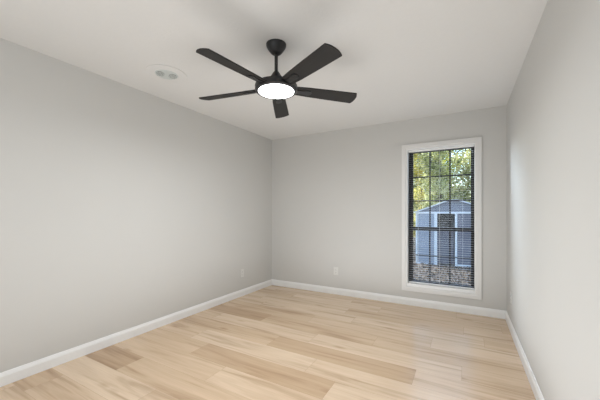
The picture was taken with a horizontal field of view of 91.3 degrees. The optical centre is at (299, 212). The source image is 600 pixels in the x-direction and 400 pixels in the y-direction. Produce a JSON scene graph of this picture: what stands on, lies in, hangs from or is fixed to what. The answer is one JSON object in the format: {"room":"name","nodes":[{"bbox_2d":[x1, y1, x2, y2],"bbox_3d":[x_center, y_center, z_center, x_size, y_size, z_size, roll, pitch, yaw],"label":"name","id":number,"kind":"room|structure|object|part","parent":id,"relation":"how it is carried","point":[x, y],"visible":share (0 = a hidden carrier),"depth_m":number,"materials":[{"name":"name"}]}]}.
{"room":"empty bedroom","nodes":[
{"label":"empty bedroom","id":0,"kind":"room"},
{"bbox_2d":[0,38,271,372],"bbox_3d":[-1.690,-0.002,2.941,0.160,2.443,4.994,0,0,29],"label":"wall","id":1,"kind":"structure","parent":0,"point":[123,207],"depth_m":2.65,"materials":[{"name":"paint"}]},
{"bbox_2d":[0,279,271,386],"bbox_3d":[-1.614,1.169,2.898,0.014,0.094,4.674,0,0,29],"label":"baseboard","id":2,"kind":"structure","parent":1,"relation":"attached to","point":[7,377],"depth_m":2.67,"materials":[{"name":"white paint"}]},
{"bbox_2d":[0,285,535,399],"bbox_3d":[-0.202,1.218,2.106,3.252,0.002,4.674,0,0,29],"label":"floor","id":3,"kind":"structure","parent":0,"point":[273,342],"depth_m":2.46,"materials":[{"name":"brown wood"}]},
{"bbox_2d":[0,0,547,139],"bbox_3d":[-0.202,-1.298,2.106,3.572,0.150,4.994,0,0,29],"label":"ceiling","id":4,"kind":"structure","parent":0,"point":[403,60],"depth_m":2.19,"materials":[{"name":"paint"}]},
{"bbox_2d":[145,64,186,82],"bbox_3d":[-1.178,-1.216,2.588,0.336,0.014,0.336,0,0,-31],"label":"ceiling vent","id":5,"kind":"object","parent":4,"relation":"in","point":[164,73],"visible":1,"depth_m":2.57,"materials":[{"name":"paint"}]},
{"bbox_2d":[156,71,163,76],"bbox_3d":[-1.221,-1.211,2.562,0.092,0.004,0.077,0,0,29],"label":"grille","id":6,"kind":"object","parent":5,"relation":"attached to","point":[158,73],"depth_m":2.55,"materials":[{"name":"plastic"}]},
{"bbox_2d":[169,74,176,78],"bbox_3d":[-1.135,-1.210,2.613,0.064,0.002,0.096,0,0,-31],"label":"grille","id":7,"kind":"object","parent":5,"relation":"attached to","point":[171,76],"depth_m":2.61,"materials":[{"name":"plastic"}]},
{"bbox_2d":[196,39,356,117],"bbox_3d":[-0.205,-1.047,2.115,1.224,0.350,1.212,0,0,29],"label":"ceiling fan","id":8,"kind":"object","parent":4,"relation":"hanging from","point":[276,87],"visible":1,"depth_m":2.06,"materials":[{"name":"black metal"}]},
{"bbox_3d":[-0.541,-0.903,2.257,0.506,0.036,0.127,0,0,19],"label":"blade","id":9,"kind":"part","parent":8,"relation":"part of","materials":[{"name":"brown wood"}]},
{"bbox_3d":[-0.405,-0.903,1.822,0.127,0.036,0.506,0,0,37],"label":"blade","id":10,"kind":"part","parent":8,"relation":"part of","materials":[{"name":"brown wood"}]},
{"bbox_2d":[258,84,293,98],"bbox_3d":[-0.173,-0.878,2.133,0.259,0.012,0.259,0,0,29],"label":"diffuser","id":11,"kind":"object","parent":8,"relation":"attached to","point":[270,91],"depth_m":2.11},
{"bbox_3d":[-0.168,-0.903,2.521,0.127,0.036,0.506,0,0,1],"label":"blade","id":12,"kind":"part","parent":8,"relation":"part of","materials":[{"name":"brown wood"}]},
{"bbox_3d":[0.051,-0.903,1.816,0.127,0.036,0.506,0,0,-35],"label":"blade","id":13,"kind":"part","parent":8,"relation":"part of","materials":[{"name":"brown wood"}]},
{"bbox_3d":[0.197,-0.903,2.248,0.506,0.036,0.127,0,0,-17],"label":"blade","id":14,"kind":"part","parent":8,"relation":"part of","materials":[{"name":"brown wood"}]},
{"bbox_2d":[272,105,506,310],"bbox_3d":[0.981,-0.002,4.213,3.252,2.443,0.160,0,0,29],"label":"wall","id":15,"kind":"structure","parent":0,"point":[337,195],"depth_m":4.15,"materials":[{"name":"paint"}]},
{"bbox_2d":[334,267,337,274],"bbox_3d":[0.534,0.874,4.367,0.070,0.115,0.008,0,0,29],"label":"wall outlet","id":16,"kind":"object","parent":15,"relation":"attached to","point":[335,268],"visible":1,"depth_m":4.36,"materials":[{"name":"plastic"}]},
{"bbox_2d":[272,279,505,318],"bbox_3d":[0.938,1.169,4.137,3.252,0.094,0.014,0,0,29],"label":"baseboard","id":17,"kind":"structure","parent":15,"relation":"attached to","point":[488,312],"depth_m":3.91,"materials":[{"name":"white paint"}]},
{"bbox_2d":[408,282,474,292],"bbox_3d":[1.777,0.946,3.729,0.761,0.026,0.104,0,0,29],"label":"window sill","id":18,"kind":"structure","parent":15,"relation":"attached to","point":[409,283],"depth_m":3.68,"materials":[{"name":"white paint"}]},
{"bbox_2d":[402,137,481,299],"bbox_3d":[1.789,0.069,3.750,0.905,1.924,0.177,0,0,29],"label":"window","id":19,"kind":"structure","parent":15,"relation":"in","point":[411,157],"depth_m":3.73,"materials":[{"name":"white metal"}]},
{"bbox_2d":[408,145,473,288],"bbox_3d":[1.779,0.055,3.733,0.753,1.750,0.029,0,0,29],"label":"window blind","id":20,"kind":"object","parent":19,"relation":"attached to","point":[464,146],"visible":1,"depth_m":3.71,"materials":[{"name":"white paint"}]},
{"bbox_3d":[1.779,0.923,3.733,0.749,0.014,0.026,0,0,29],"label":"rail","id":21,"kind":"part","parent":20,"relation":"part of","materials":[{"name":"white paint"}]},
{"bbox_3d":[1.816,0.557,3.786,0.713,0.728,0.024,0,0,29],"label":"sash","id":22,"kind":"part","parent":19,"relation":"part of","materials":[{"name":"brown metal"}]},
{"bbox_3d":[1.829,-0.284,3.808,0.713,1.049,0.020,0,0,29],"label":"sash","id":23,"kind":"part","parent":19,"relation":"part of","materials":[{"name":"brown metal"}]},
{"bbox_2d":[507,0,599,399],"bbox_3d":[1.285,-0.002,1.270,0.160,2.443,4.994,0,0,29],"label":"wall","id":24,"kind":"structure","parent":0,"point":[553,105],"depth_m":1.50,"materials":[{"name":"paint"}]},
{"bbox_2d":[505,311,544,399],"bbox_3d":[1.209,1.169,1.313,0.014,0.094,4.674,0,0,29],"label":"baseboard","id":25,"kind":"structure","parent":24,"relation":"attached to","point":[534,385],"depth_m":2.25,"materials":[{"name":"white paint"}]},
{"label":"outside","id":26,"kind":"structure","parent":0,"visible":0},
{"bbox_2d":[413,233,470,284],"bbox_3d":[13.977,2.067,28.985,56.000,0.200,55.766,0,0,29],"label":"ground","id":27,"kind":"structure","parent":26,"point":[414,243],"depth_m":9.94,"materials":[{"name":"grey gravel"}]},
{"bbox_2d":[414,156,420,216],"bbox_3d":[8.519,-1.850,22.956,2.771,7.640,2.863,0,0,6],"label":"tree","id":28,"kind":"object","parent":27,"relation":"on","point":[415,204],"visible":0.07,"depth_m":22.31,"materials":[{"name":"green plant"}]},
{"bbox_2d":[413,152,438,236],"bbox_3d":[8.169,-1.671,19.491,2.736,7.280,2.703,0,0,44],"label":"tree","id":29,"kind":"object","parent":27,"relation":"on","point":[421,195],"visible":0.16,"depth_m":19.17,"materials":[{"name":"yellow plant"}]},
{"bbox_2d":[416,149,463,209],"bbox_3d":[7.668,-1.487,15.891,2.508,6.912,2.590,0,0,10],"label":"tree","id":30,"kind":"object","parent":27,"relation":"on","point":[439,188],"visible":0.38,"depth_m":15.68,"materials":[{"name":"green plant"}]},
{"bbox_2d":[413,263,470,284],"bbox_3d":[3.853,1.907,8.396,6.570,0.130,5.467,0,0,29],"label":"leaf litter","id":31,"kind":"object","parent":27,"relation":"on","point":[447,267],"visible":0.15,"depth_m":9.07,"materials":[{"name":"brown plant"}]},
{"bbox_2d":[414,199,470,266],"bbox_3d":[6.068,0.742,12.059,2.620,2.450,2.795,0,0,21],"label":"garden shed","id":32,"kind":"object","parent":27,"relation":"on","point":[421,217],"visible":0.58,"depth_m":11.08,"materials":[{"name":"metal"}]},
{"bbox_3d":[5.535,1.257,11.174,0.590,1.420,0.030,0,0,21],"label":"door","id":33,"kind":"part","parent":32,"relation":"part of","materials":[{"name":"metal"}]},
{"bbox_3d":[6.261,0.992,10.634,0.975,1.910,0.040,0,0,21],"label":"door","id":34,"kind":"part","parent":32,"relation":"part of","materials":[{"name":"metal"}]},
{"bbox_2d":[434,151,464,199],"bbox_3d":[10.897,-1.819,21.372,2.941,7.577,2.437,0,0,-27],"label":"tree","id":35,"kind":"object","parent":27,"relation":"on","point":[445,162],"visible":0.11,"depth_m":20.81,"materials":[{"name":"green plant"}]},
{"bbox_2d":[446,149,470,202],"bbox_3d":[10.392,-1.668,17.918,2.726,7.276,2.639,0,0,25],"label":"tree","id":36,"kind":"object","parent":27,"relation":"on","point":[461,186],"visible":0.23,"depth_m":17.59,"materials":[{"name":"green plant"}]}
]}

